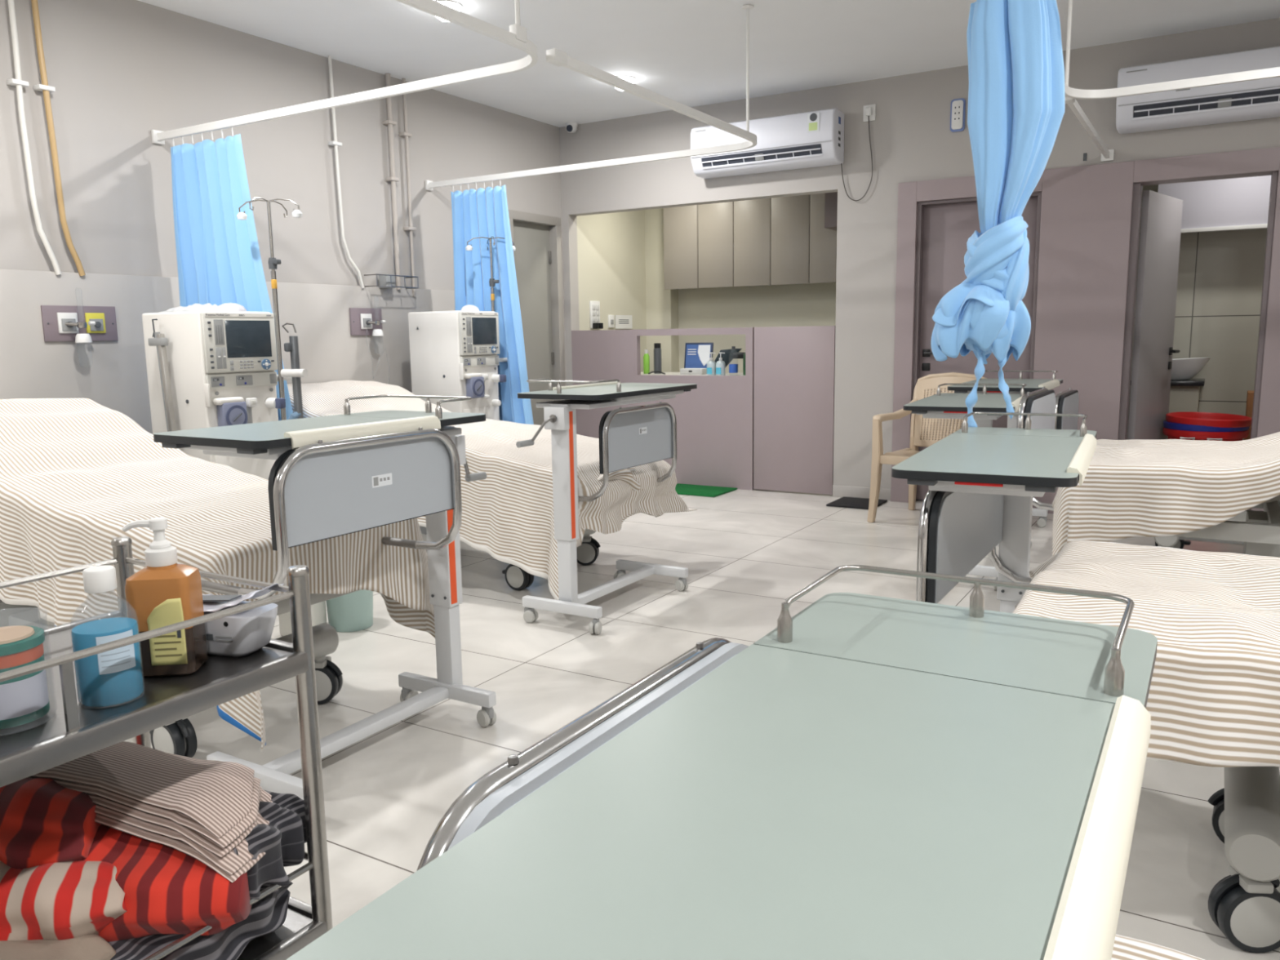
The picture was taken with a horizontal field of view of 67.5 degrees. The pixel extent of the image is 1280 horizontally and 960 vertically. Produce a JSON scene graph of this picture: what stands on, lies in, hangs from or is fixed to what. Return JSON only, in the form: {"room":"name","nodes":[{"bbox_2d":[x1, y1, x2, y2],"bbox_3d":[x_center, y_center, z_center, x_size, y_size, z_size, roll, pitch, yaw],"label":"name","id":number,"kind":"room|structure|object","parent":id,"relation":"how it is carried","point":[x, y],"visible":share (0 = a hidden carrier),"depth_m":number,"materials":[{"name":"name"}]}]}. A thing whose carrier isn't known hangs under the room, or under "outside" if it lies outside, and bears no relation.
{"room":"hospital room","nodes":[
{"label":"hospital room","id":0,"kind":"room"},
{"bbox_2d":[138,622,207,678],"bbox_3d":[-0.572,0.203,1.165,0.072,0.058,0.060,-2,9,-7],"label":"liquid","id":1,"kind":"object","parent":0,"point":[181,652],"depth_m":1.14,"materials":[{"name":"brown liquid"}]},
{"bbox_2d":[0,0,566,386],"bbox_3d":[-3.102,-0.816,4.070,0.200,2.850,9.526,4,10,31],"label":"wall","id":2,"kind":"structure","parent":0,"point":[119,71],"depth_m":5.16,"materials":[{"name":"paint"}]},
{"bbox_2d":[6,0,62,275],"bbox_3d":[-2.750,-1.615,4.314,0.053,1.353,0.135,4,10,31],"label":"conduit","id":3,"kind":"object","parent":2,"relation":"attached to","point":[18,82],"visible":1,"depth_m":4.28,"materials":[{"name":"white"}]},
{"bbox_2d":[31,0,85,275],"bbox_3d":[-2.692,-1.630,4.409,0.054,1.353,0.133,4,10,31],"label":"conduit","id":4,"kind":"object","parent":2,"relation":"attached to","point":[44,87],"visible":1,"depth_m":4.38,"materials":[{"name":"brown"}]},
{"bbox_2d":[40,305,118,341],"bbox_3d":[-2.647,-0.743,4.549,0.042,0.165,0.345,4,10,31],"label":"outlet panel","id":5,"kind":"object","parent":2,"relation":"attached to","point":[54,317],"visible":0.97,"depth_m":4.53,"materials":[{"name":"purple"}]},
{"bbox_2d":[57,312,79,333],"bbox_3d":[-2.675,-0.736,4.490,0.030,0.095,0.090,4,10,31],"label":"outlet","id":6,"kind":"object","parent":5,"relation":"attached to","point":[62,317],"depth_m":4.48,"materials":[{"name":"grey plastic"}]},
{"bbox_2d":[64,321,95,342],"bbox_3d":[-2.639,-0.714,4.498,0.142,0.366,0.069,-2,9,-10],"label":"oxygen flowmeter","id":7,"kind":"object","parent":5,"relation":"attached to","point":[80,338],"visible":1,"depth_m":4.48,"materials":[{"name":"grey plastic"}]},
{"bbox_2d":[84,312,106,333],"bbox_3d":[-2.608,-0.754,4.601,0.030,0.095,0.090,4,10,31],"label":"outlet","id":8,"kind":"object","parent":5,"relation":"attached to","point":[100,318],"depth_m":4.60,"materials":[{"name":"yellow plastic"}]},
{"bbox_2d":[0,269,455,602],"bbox_3d":[-3.314,-0.063,3.584,0.030,1.512,7.880,4,10,31],"label":"wall panel","id":9,"kind":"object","parent":2,"relation":"attached to","point":[112,374],"depth_m":4.80,"materials":[{"name":"paint"}]},
{"bbox_2d":[327,55,364,288],"bbox_3d":[-1.808,-1.864,5.867,0.051,1.353,0.195,4,10,31],"label":"conduit","id":10,"kind":"object","parent":2,"relation":"attached to","point":[335,143],"visible":1,"depth_m":5.80,"materials":[{"name":"white"}]},
{"bbox_2d":[349,307,382,335],"bbox_3d":[-1.723,-1.002,6.069,0.042,0.170,0.260,4,10,31],"label":"outlet panel","id":11,"kind":"object","parent":2,"relation":"attached to","point":[358,317],"visible":0.83,"depth_m":6.04,"materials":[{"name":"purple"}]},
{"bbox_2d":[364,274,418,288],"bbox_3d":[-1.599,-1.280,6.173,0.113,0.085,0.368,4,10,31],"label":"wire rack","id":12,"kind":"object","parent":2,"relation":"attached to","point":[385,281],"visible":1,"depth_m":6.14,"materials":[{"name":"silver metal"}]},
{"bbox_2d":[382,72,401,289],"bbox_3d":[-1.601,-1.919,6.202,0.057,1.350,0.070,4,10,31],"label":"conduit","id":13,"kind":"object","parent":2,"relation":"attached to","point":[389,122],"visible":1,"depth_m":6.18,"materials":[{"name":"grey"}]},
{"bbox_2d":[398,78,416,296],"bbox_3d":[-1.531,-1.919,6.325,0.052,1.390,0.070,4,10,31],"label":"conduit","id":14,"kind":"object","parent":2,"relation":"attached to","point":[406,134],"visible":1,"depth_m":6.31,"materials":[{"name":"grey"}]},
{"bbox_2d":[507,208,564,425],"bbox_3d":[-0.864,-1.039,7.714,0.132,2.135,0.690,4,10,31],"label":"door","id":15,"kind":"structure","parent":2,"relation":"in","point":[536,238],"depth_m":7.77,"materials":[{"name":"grey"}]},
{"bbox_2d":[124,488,1279,959],"bbox_3d":[0.412,0.714,3.466,7.040,0.100,11.700,4,10,31],"label":"floor","id":16,"kind":"structure","parent":0,"point":[744,553],"depth_m":3.43,"materials":[{"name":"tile"}]},
{"bbox_2d":[0,536,333,959],"bbox_3d":[-0.777,0.590,1.059,0.418,0.900,0.835,4,10,31],"label":"trolley","id":17,"kind":"object","parent":16,"relation":"on","point":[71,730],"visible":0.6,"depth_m":1.17,"materials":[{"name":"silver metal"}]},
{"bbox_2d":[0,625,49,728],"bbox_3d":[-0.669,0.201,1.007,0.090,0.112,0.090,2,9,21],"label":"tub","id":18,"kind":"object","parent":17,"relation":"on","point":[24,699],"visible":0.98,"depth_m":0.99,"materials":[{"name":"teal"}]},
{"bbox_2d":[0,933,115,959],"bbox_3d":[-0.758,0.573,0.995,0.233,0.132,0.340,4,10,31],"label":"folded blanket","id":19,"kind":"object","parent":17,"relation":"on","point":[92,946],"visible":0.61,"depth_m":1.05,"materials":[{"name":"beige fabric"}]},
{"bbox_2d":[0,860,127,940],"bbox_3d":[-0.731,0.486,1.120,0.302,0.116,0.168,0,9,3],"label":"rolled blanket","id":20,"kind":"object","parent":19,"relation":"on","point":[68,900],"visible":0.63,"depth_m":1.06,"materials":[{"name":"fabric"}]},
{"bbox_2d":[0,777,101,869],"bbox_3d":[-0.785,0.419,1.171,0.300,0.102,0.159,1,9,11],"label":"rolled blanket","id":21,"kind":"object","parent":20,"relation":"on","point":[42,821],"visible":0.81,"depth_m":1.12,"materials":[{"name":"fabric"}]},
{"bbox_2d":[71,565,143,706],"bbox_3d":[-0.596,0.171,1.068,0.067,0.149,0.067,-1,9,-4],"label":"liquid bottle","id":22,"kind":"object","parent":17,"relation":"on","point":[113,677],"visible":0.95,"depth_m":1.05,"materials":[{"name":"teal"}]},
{"bbox_2d":[0,609,308,787],"bbox_3d":[-0.782,0.267,1.010,0.406,0.028,0.759,4,10,31],"label":"shelf","id":23,"kind":"object","parent":17,"relation":"attached to","point":[49,741],"depth_m":1.07,"materials":[{"name":"silver metal"}]},
{"bbox_2d":[121,516,207,678],"bbox_3d":[-0.575,0.139,1.151,0.077,0.187,0.068,-2,9,-7],"label":"pump bottle","id":24,"kind":"object","parent":17,"relation":"on","point":[166,592],"visible":0.93,"depth_m":1.13,"materials":[{"name":"brown plastic"}]},
{"bbox_2d":[107,881,293,959],"bbox_3d":[-0.661,0.552,1.240,0.374,0.090,0.270,4,10,31],"label":"folded blanket","id":25,"kind":"object","parent":17,"relation":"on","point":[267,915],"visible":0.2,"depth_m":1.16,"materials":[{"name":"fabric"}]},
{"bbox_2d":[80,824,252,942],"bbox_3d":[-0.658,0.495,1.205,0.400,0.151,0.222,0,9,7],"label":"pillow","id":26,"kind":"object","parent":25,"relation":"on","point":[167,890],"visible":0.41,"depth_m":1.11,"materials":[{"name":"fabric"}]},
{"bbox_2d":[27,741,272,882],"bbox_3d":[-0.645,0.401,1.229,0.380,0.117,0.145,1,9,14],"label":"sheet","id":27,"kind":"object","parent":26,"relation":"on","point":[202,810],"visible":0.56,"depth_m":1.17,"materials":[{"name":"fabric"}]},
{"bbox_2d":[232,790,306,903],"bbox_3d":[-0.557,0.470,1.246,0.242,0.115,0.150,1,9,14],"label":"folded blanket","id":28,"kind":"object","parent":25,"relation":"on","point":[282,841],"visible":0.35,"depth_m":1.22,"materials":[{"name":"fabric"}]},
{"bbox_2d":[202,582,284,657],"bbox_3d":[-0.543,0.176,1.234,0.153,0.088,0.072,1,9,15],"label":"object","id":29,"kind":"object","parent":17,"relation":"on","point":[243,633],"visible":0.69,"depth_m":1.20,"materials":[{"name":"white plastic"}]},
{"bbox_2d":[236,896,326,959],"bbox_3d":[-0.776,0.633,1.066,0.406,0.028,0.759,4,10,31],"label":"shelf","id":30,"kind":"object","parent":17,"relation":"attached to","point":[302,926],"depth_m":1.24,"materials":[{"name":"silver metal"}]},
{"bbox_2d":[142,302,292,479],"bbox_3d":[-1.901,-0.146,4.525,0.532,1.352,0.549,4,10,31],"label":"machine","id":31,"kind":"object","parent":16,"relation":"on","point":[223,362],"visible":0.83,"depth_m":4.26,"materials":[{"name":"white plastic"}]},
{"bbox_2d":[147,318,176,431],"bbox_3d":[-2.079,-0.072,4.285,0.200,1.284,0.060,4,10,31],"label":"holder","id":32,"kind":"object","parent":31,"relation":"attached to","point":[159,340],"visible":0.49,"depth_m":4.23,"materials":[{"name":"grey plastic"}]},
{"bbox_2d":[159,302,217,312],"bbox_3d":[-2.014,-0.784,4.356,0.280,0.041,0.200,4,10,31],"label":"plastic wrap","id":33,"kind":"object","parent":31,"relation":"on","point":[195,307],"visible":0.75,"depth_m":4.29,"materials":[{"name":"white"}]},
{"bbox_2d":[0,426,462,757],"bbox_3d":[-1.834,0.251,3.262,2.808,0.944,0.729,4,10,31],"label":"hospital bed","id":34,"kind":"object","parent":16,"relation":"on","point":[321,491],"visible":0.41,"depth_m":2.50,"materials":[{"name":"grey"}]},
{"bbox_2d":[0,398,435,751],"bbox_3d":[-1.906,0.164,3.341,2.600,0.855,0.868,4,10,31],"label":"sheet","id":35,"kind":"object","parent":34,"relation":"on","point":[74,473],"visible":0.75,"depth_m":2.91,"materials":[{"name":"white"}]},
{"bbox_2d":[236,197,302,420],"bbox_3d":[-1.697,-0.391,4.545,0.320,1.825,0.320,4,10,31],"label":"pole","id":36,"kind":"object","parent":16,"relation":"on","point":[273,262],"visible":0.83,"depth_m":4.46,"materials":[{"name":"silver metal"}]},
{"bbox_2d":[280,322,306,419],"bbox_3d":[-1.547,-0.082,4.386,0.200,1.259,0.160,4,10,31],"label":"post","id":37,"kind":"object","parent":16,"relation":"on","point":[292,347],"visible":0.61,"depth_m":4.31,"materials":[{"name":"silver metal"}]},
{"bbox_2d":[278,600,326,635],"bbox_3d":[-1.373,0.474,3.885,0.162,0.302,0.120,1,9,14],"label":"jerrycan","id":38,"kind":"object","parent":16,"relation":"on","point":[318,613],"visible":0.1,"depth_m":3.85,"materials":[{"name":"white plastic"}]},
{"bbox_2d":[153,394,496,799],"bbox_3d":[-0.783,0.282,2.738,0.469,1.007,0.936,4,10,31],"label":"table","id":39,"kind":"object","parent":16,"relation":"on","point":[269,440],"visible":0.69,"depth_m":2.76,"materials":[{"name":"black"}]},
{"bbox_2d":[440,414,485,426],"bbox_3d":[-0.687,-0.186,2.879,0.430,0.019,0.219,4,10,31],"label":"table edge","id":40,"kind":"object","parent":39,"relation":"attached to","point":[445,420],"depth_m":2.77,"materials":[{"name":"black"}]},
{"bbox_2d":[325,589,373,632],"bbox_3d":[-1.204,0.512,3.978,0.202,0.195,0.202,4,10,31],"label":"bucket","id":41,"kind":"object","parent":16,"relation":"on","point":[352,611],"visible":0.54,"depth_m":3.90,"materials":[{"name":"teal plastic"}]},
{"bbox_2d":[408,304,507,420],"bbox_3d":[-1.127,-0.443,6.296,0.532,1.387,0.549,4,10,31],"label":"machine","id":42,"kind":"object","parent":16,"relation":"on","point":[452,353],"visible":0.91,"depth_m":6.04,"materials":[{"name":"white"}]},
{"bbox_2d":[465,235,515,311],"bbox_3d":[-0.958,-0.676,6.359,0.320,1.825,0.320,-1,9,2],"label":"pole","id":43,"kind":"object","parent":16,"relation":"on","point":[491,282],"visible":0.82,"depth_m":6.25,"materials":[{"name":"silver metal"}]},
{"bbox_2d":[419,401,676,590],"bbox_3d":[-1.003,-0.017,5.081,2.392,0.905,0.740,4,10,31],"label":"hospital bed","id":44,"kind":"object","parent":16,"relation":"on","point":[630,437],"visible":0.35,"depth_m":4.48,"materials":[{"name":"grey"}]},
{"bbox_2d":[287,380,697,599],"bbox_3d":[-1.030,-0.057,5.051,2.377,0.882,1.217,4,10,31],"label":"sheet","id":45,"kind":"object","parent":44,"relation":"on","point":[508,514],"visible":0.47,"depth_m":4.42,"materials":[{"name":"white"}]},
{"bbox_2d":[597,466,643,491],"bbox_3d":[-0.062,-0.014,4.605,0.129,0.173,0.540,4,10,31],"label":"cloth","id":46,"kind":"object","parent":45,"relation":"on","point":[625,475],"visible":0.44,"depth_m":4.50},
{"bbox_2d":[417,637,748,871],"bbox_3d":[0.830,0.701,0.592,2.091,0.772,0.826,4,10,31],"label":"hospital bed","id":47,"kind":"object","parent":16,"relation":"on","point":[523,773],"visible":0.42,"depth_m":1.00,"materials":[{"name":"grey"}]},
{"bbox_2d":[1111,934,1204,959],"bbox_3d":[0.849,0.647,0.481,1.954,0.125,0.798,4,10,31],"label":"sheet","id":48,"kind":"object","parent":47,"relation":"on","point":[1125,948],"visible":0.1,"depth_m":1.04,"materials":[{"name":"white"}]},
{"bbox_2d":[515,377,697,634],"bbox_3d":[-0.145,0.058,4.161,0.408,1.007,0.977,4,10,31],"label":"table","id":49,"kind":"object","parent":16,"relation":"on","point":[560,415],"visible":1,"depth_m":3.89,"materials":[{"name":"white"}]},
{"bbox_2d":[517,391,629,399],"bbox_3d":[-0.278,-0.344,3.880,0.400,0.019,0.239,4,10,31],"label":"table edge","id":50,"kind":"object","parent":49,"relation":"attached to","point":[534,395],"depth_m":3.80,"materials":[{"name":"black"}]},
{"bbox_2d":[571,327,755,490],"bbox_3d":[0.155,-0.584,7.642,1.641,1.226,0.050,4,10,31],"label":"counter","id":51,"kind":"object","parent":16,"relation":"on","point":[715,419],"visible":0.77,"depth_m":7.47,"materials":[{"name":"laminate"}]},
{"bbox_2d":[640,371,743,375],"bbox_3d":[0.315,-0.451,7.967,1.550,0.862,0.600,4,10,31],"label":"desk","id":52,"kind":"object","parent":16,"relation":"on","point":[642,372],"visible":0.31,"depth_m":7.78,"materials":[{"name":"grey"}]},
{"bbox_2d":[684,342,713,368],"bbox_3d":[0.489,-1.020,8.002,0.260,0.249,0.047,4,10,31],"label":"stand","id":53,"kind":"object","parent":52,"relation":"on","point":[697,355],"visible":0.66,"depth_m":8.00,"materials":[{"name":"blue"}]},
{"bbox_2d":[714,348,745,368],"bbox_3d":[0.697,-0.957,7.723,0.310,0.200,0.060,2,9,19],"label":"monitor","id":54,"kind":"object","parent":52,"relation":"on","point":[729,354],"visible":0.6,"depth_m":7.69,"materials":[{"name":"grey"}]},
{"bbox_2d":[675,483,737,497],"bbox_3d":[0.421,0.076,7.302,0.520,0.013,0.400,4,10,31],"label":"door mat","id":55,"kind":"object","parent":16,"relation":"on","point":[681,489],"visible":0.76,"depth_m":7.25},
{"bbox_2d":[285,564,1157,959],"bbox_3d":[0.174,0.628,0.869,0.438,0.852,1.190,4,10,31],"label":"table","id":56,"kind":"object","parent":16,"relation":"on","point":[870,777],"visible":1,"depth_m":0.76,"materials":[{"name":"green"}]},
{"bbox_2d":[1144,642,1157,708],"bbox_3d":[0.398,0.208,1.200,0.430,0.019,0.284,4,10,31],"label":"shelf","id":57,"kind":"object","parent":56,"relation":"attached to","point":[1150,648],"depth_m":1.10,"materials":[{"name":"white"}]},
{"bbox_2d":[826,496,887,509],"bbox_3d":[1.505,0.159,6.645,0.320,0.013,0.360,4,10,31],"label":"door mat","id":58,"kind":"object","parent":16,"relation":"on","point":[843,502],"visible":0.8,"depth_m":6.61,"materials":[{"name":"black rubber"}]},
{"bbox_2d":[867,372,987,522],"bbox_3d":[1.851,-0.204,5.998,0.637,0.915,0.628,6,11,37],"label":"armchair","id":59,"kind":"object","parent":16,"relation":"on","point":[929,382],"visible":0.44,"depth_m":6.12,"materials":[{"name":"beige"}]},
{"bbox_2d":[903,383,1026,590],"bbox_3d":[1.578,0.018,4.568,0.458,0.912,1.017,4,10,27],"label":"table","id":60,"kind":"object","parent":16,"relation":"on","point":[944,405],"visible":0.31,"depth_m":4.27,"materials":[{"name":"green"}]},
{"bbox_2d":[891,411,1097,613],"bbox_3d":[0.980,0.317,2.607,0.414,0.924,1.060,4,10,27],"label":"table","id":61,"kind":"object","parent":16,"relation":"on","point":[1019,464],"visible":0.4,"depth_m":2.42,"materials":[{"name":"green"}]},
{"bbox_2d":[947,370,1062,548],"bbox_3d":[2.077,-0.134,5.442,0.478,0.937,0.950,4,10,30],"label":"table","id":62,"kind":"object","parent":16,"relation":"on","point":[1033,384],"visible":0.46,"depth_m":5.39,"materials":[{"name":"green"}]},
{"bbox_2d":[915,489,1279,953],"bbox_3d":[1.772,0.459,1.933,2.274,0.822,1.052,4,10,31],"label":"hospital bed","id":63,"kind":"object","parent":16,"relation":"on","point":[957,531],"visible":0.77,"depth_m":1.95,"materials":[{"name":"grey"}]},
{"bbox_2d":[1013,540,1279,767],"bbox_3d":[1.771,0.263,1.751,2.147,0.452,1.186,4,10,31],"label":"sheet","id":64,"kind":"object","parent":63,"relation":"on","point":[1214,617],"visible":0.66,"depth_m":1.77,"materials":[{"name":"white"}]},
{"bbox_2d":[1016,386,1279,557],"bbox_3d":[2.475,0.189,3.215,2.212,0.952,0.800,4,10,31],"label":"hospital bed","id":65,"kind":"object","parent":16,"relation":"on","point":[1260,533],"visible":0.13,"depth_m":3.31,"materials":[{"name":"grey"}]},
{"bbox_2d":[1052,431,1279,555],"bbox_3d":[2.529,-0.022,3.154,2.086,0.616,1.078,4,10,31],"label":"sheet","id":66,"kind":"object","parent":65,"relation":"on","point":[1132,487],"visible":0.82,"depth_m":3.17,"materials":[{"name":"white"}]},
{"bbox_2d":[1054,387,1263,549],"bbox_3d":[3.118,0.035,4.442,2.182,0.872,0.760,4,10,31],"label":"hospital bed","id":67,"kind":"object","parent":16,"relation":"on","point":[1066,401],"visible":0.19,"depth_m":4.68,"materials":[{"name":"grey"}]},
{"bbox_2d":[1128,378,1204,420],"bbox_3d":[3.880,-0.342,7.095,0.470,0.800,0.380,4,10,31],"label":"cabinet","id":68,"kind":"object","parent":16,"relation":"on","point":[1184,394],"depth_m":6.90,"materials":[{"name":"grey stone"}]},
{"bbox_2d":[1130,378,1204,386],"bbox_3d":[3.875,-0.720,7.038,0.470,0.035,0.380,4,10,31],"label":"countertop","id":69,"kind":"structure","parent":68,"relation":"on","point":[1192,382],"depth_m":6.82,"materials":[{"name":"grey stone"}]},
{"bbox_2d":[1170,357,1209,380],"bbox_3d":[3.905,-0.811,6.969,0.410,0.162,0.308,4,10,31],"label":"washbasin","id":70,"kind":"object","parent":68,"relation":"in","point":[1182,369],"visible":0.62,"depth_m":6.85,"materials":[{"name":"white ceramic"}]},
{"bbox_2d":[1162,426,1248,440],"bbox_3d":[3.721,-0.084,6.341,0.490,0.520,0.501,4,10,31],"label":"washtub","id":71,"kind":"object","parent":16,"relation":"on","point":[1171,433],"visible":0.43,"depth_m":6.12,"materials":[{"name":"red plastic"}]},
{"bbox_2d":[1163,419,1249,431],"bbox_3d":[3.723,-0.164,6.333,0.490,0.445,0.490,4,10,31],"label":"washtub","id":72,"kind":"object","parent":71,"relation":"in","point":[1171,425],"visible":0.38,"depth_m":6.12,"materials":[{"name":"blue plastic"}]},
{"bbox_2d":[1165,412,1252,441],"bbox_3d":[3.730,-0.203,6.315,0.489,0.458,0.489,-7,11,-36],"label":"washtub","id":73,"kind":"object","parent":72,"relation":"on","point":[1206,419],"visible":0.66,"depth_m":6.20,"materials":[{"name":"red plastic"}]},
{"bbox_2d":[137,0,1279,127],"bbox_3d":[-0.191,-2.055,2.105,7.040,0.100,9.526,4,10,31],"label":"ceiling","id":74,"kind":"structure","parent":0,"point":[691,53],"depth_m":5.43,"materials":[{"name":"paint"}]},
{"bbox_2d":[151,0,537,144],"bbox_3d":[-2.824,-1.574,1.781,2.517,0.675,5.700,4,10,31],"label":"track","id":75,"kind":"object","parent":74,"relation":"hanging from","point":[516,37],"visible":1,"depth_m":3.84,"materials":[{"name":"white"}]},
{"bbox_2d":[170,127,293,420],"bbox_3d":[-1.975,-0.729,4.738,0.935,1.945,0.138,4,10,31],"label":"curtain","id":76,"kind":"object","parent":75,"relation":"hanging from","point":[219,259],"visible":0.44,"depth_m":4.72,"materials":[{"name":"blue fabric"}]},
{"bbox_2d":[425,4,756,191],"bbox_3d":[-0.873,-2.088,4.989,2.522,0.675,2.040,4,10,31],"label":"track","id":77,"kind":"object","parent":74,"relation":"hanging from","point":[557,57],"visible":1,"depth_m":4.99,"materials":[{"name":"white"}]},
{"bbox_2d":[450,179,533,424],"bbox_3d":[-0.990,-0.998,6.420,0.743,1.945,0.145,4,10,31],"label":"curtain","id":78,"kind":"object","parent":77,"relation":"hanging from","point":[482,212],"visible":0.47,"depth_m":6.35,"materials":[{"name":"blue fabric"}]},
{"bbox_2d":[1064,0,1279,98],"bbox_3d":[1.121,-1.442,0.464,2.596,0.660,7.491,4,10,31],"label":"track","id":79,"kind":"object","parent":74,"relation":"hanging from","point":[1069,92],"visible":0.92,"depth_m":4.14,"materials":[{"name":"white"}]},
{"bbox_2d":[930,0,1065,426],"bbox_3d":[1.109,-0.826,3.001,0.374,1.327,0.217,4,10,28],"label":"curtain","id":80,"kind":"object","parent":79,"relation":"hanging from","point":[1015,110],"visible":1,"depth_m":2.95,"materials":[{"name":"blue fabric"}]},
{"bbox_2d":[559,17,1279,488],"bbox_3d":[2.249,-1.235,6.308,6.640,2.850,0.120,4,10,31],"label":"wall","id":81,"kind":"structure","parent":0,"point":[912,139],"depth_m":6.61,"materials":[{"name":"paint"}]},
{"bbox_2d":[690,107,844,178],"bbox_3d":[0.881,-2.362,6.752,1.086,0.338,0.229,4,10,31],"label":"air conditioner","id":82,"kind":"object","parent":81,"relation":"attached to","point":[812,139],"visible":1,"depth_m":6.62,"materials":[{"name":"white plastic"}]},
{"bbox_2d":[701,143,822,167],"bbox_3d":[0.837,-2.263,6.692,0.905,0.062,0.033,4,10,31],"label":"outlet","id":83,"kind":"object","parent":82,"relation":"attached to","point":[780,153],"depth_m":6.67,"materials":[{"name":"grey"}]},
{"bbox_2d":[753,325,835,494],"bbox_3d":[1.135,-0.515,7.058,0.624,1.216,0.050,4,10,31],"label":"counter side panel","id":84,"kind":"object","parent":81,"relation":"in","point":[793,405],"depth_m":7.03,"materials":[{"name":"laminate"}]},
{"bbox_2d":[832,484,890,501],"bbox_3d":[1.582,0.092,6.847,0.427,0.085,0.012,4,10,31],"label":"baseboard","id":85,"kind":"structure","parent":81,"relation":"attached to","point":[837,491],"depth_m":6.86,"materials":[{"name":"paint"}]},
{"bbox_2d":[950,97,965,132],"bbox_3d":[2.044,-2.348,6.167,0.090,0.200,0.028,4,10,31],"label":"remote control","id":86,"kind":"object","parent":81,"relation":"attached to","point":[957,111],"visible":1,"depth_m":6.16,"materials":[{"name":"white"}]},
{"bbox_2d":[890,146,1279,513],"bbox_3d":[2.877,-0.849,5.997,2.536,2.160,0.185,4,10,31],"label":"wall paneling","id":87,"kind":"structure","parent":81,"relation":"attached to","point":[1086,211],"depth_m":5.92,"materials":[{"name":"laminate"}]},
{"bbox_2d":[1064,96,1114,161],"bbox_3d":[2.360,-1.833,5.019,0.070,0.065,1.786,4,10,31],"label":"track","id":88,"kind":"object","parent":81,"relation":"attached to","point":[1107,154],"visible":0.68,"depth_m":4.97,"materials":[{"name":"white"}]},
{"bbox_2d":[1115,45,1279,133],"bbox_3d":[3.265,-2.184,5.334,1.085,0.338,0.228,4,10,31],"label":"air conditioner","id":89,"kind":"object","parent":81,"relation":"attached to","point":[1260,99],"visible":1,"depth_m":5.33,"materials":[{"name":"white plastic"}]},
{"bbox_2d":[1133,88,1279,117],"bbox_3d":[3.221,-2.085,5.273,0.905,0.062,0.033,4,10,31],"label":"outlet","id":90,"kind":"object","parent":89,"relation":"attached to","point":[1234,100],"depth_m":5.31,"materials":[{"name":"grey"}]},
{"bbox_2d":[576,184,1266,439],"bbox_3d":[2.420,-1.260,7.229,6.190,2.620,1.624,4,10,31],"label":"wall","id":91,"kind":"structure","parent":0,"point":[620,255],"depth_m":8.21,"materials":[{"name":"beige paint"}]},
{"bbox_2d":[589,301,603,328],"bbox_3d":[-0.366,-1.415,8.211,0.060,0.235,0.145,4,10,31],"label":"switch panel","id":92,"kind":"object","parent":91,"relation":"attached to","point":[594,306],"visible":1,"depth_m":8.20,"materials":[{"name":"white plastic"}]},
{"bbox_2d":[663,204,697,289],"bbox_3d":[0.448,-2.216,8.565,0.340,1.010,0.370,4,10,31],"label":"upper cabinet","id":93,"kind":"object","parent":91,"relation":"attached to","point":[680,223],"visible":0.41,"depth_m":8.43,"materials":[{"name":"beige laminate"}]},
{"bbox_2d":[697,201,733,288],"bbox_3d":[0.741,-2.194,8.391,0.340,1.010,0.370,4,10,31],"label":"upper cabinet","id":94,"kind":"object","parent":91,"relation":"attached to","point":[715,220],"visible":0.56,"depth_m":8.26,"materials":[{"name":"beige laminate"}]},
{"bbox_2d":[733,198,771,286],"bbox_3d":[1.035,-2.172,8.216,0.340,1.010,0.370,4,10,31],"label":"upper cabinet","id":95,"kind":"object","parent":91,"relation":"attached to","point":[752,218],"visible":0.49,"depth_m":8.08,"materials":[{"name":"beige laminate"}]},
{"bbox_2d":[770,194,810,284],"bbox_3d":[1.328,-2.150,8.041,0.340,1.010,0.370,4,10,31],"label":"upper cabinet","id":96,"kind":"object","parent":91,"relation":"attached to","point":[790,215],"visible":0.46,"depth_m":7.91,"materials":[{"name":"beige laminate"}]},
{"bbox_2d":[808,193,836,283],"bbox_3d":[1.621,-2.128,7.867,0.340,1.010,0.370,4,10,31],"label":"upper cabinet","id":97,"kind":"object","parent":91,"relation":"attached to","point":[823,241],"visible":0.26,"depth_m":7.77,"materials":[{"name":"beige laminate"}]},
{"bbox_2d":[824,191,837,231],"bbox_3d":[1.570,-2.218,7.229,0.270,0.620,0.260,4,10,31],"label":"upper cabinet","id":98,"kind":"object","parent":91,"relation":"attached to","point":[831,198],"visible":0.2,"depth_m":7.19,"materials":[{"name":"grey"}]},
{"bbox_2d":[915,196,1037,500],"bbox_3d":[2.226,-0.826,6.385,0.725,2.000,0.104,4,10,31],"label":"door","id":99,"kind":"structure","parent":91,"relation":"in","point":[948,228],"depth_m":6.39,"materials":[{"name":"grey wood"}]},
{"bbox_2d":[912,171,1278,510],"bbox_3d":[2.772,-0.799,6.099,2.007,2.035,0.175,4,10,31],"label":"door frame","id":100,"kind":"structure","parent":91,"relation":"attached to","point":[1137,187],"depth_m":5.87,"materials":[{"name":"grey"}]},
{"bbox_2d":[1127,190,1182,439],"bbox_3d":[3.377,-0.821,6.237,0.104,2.000,0.700,7,12,43],"label":"door","id":101,"kind":"structure","parent":91,"relation":"in","point":[1161,214],"depth_m":6.14,"materials":[{"name":"grey laminate"}]},
{"bbox_2d":[1157,175,1271,233],"bbox_3d":[4.100,-2.026,6.724,0.820,0.565,0.345,4,10,31],"label":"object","id":102,"kind":"structure","parent":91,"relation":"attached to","point":[1234,203],"depth_m":6.61,"materials":[{"name":"grey"}]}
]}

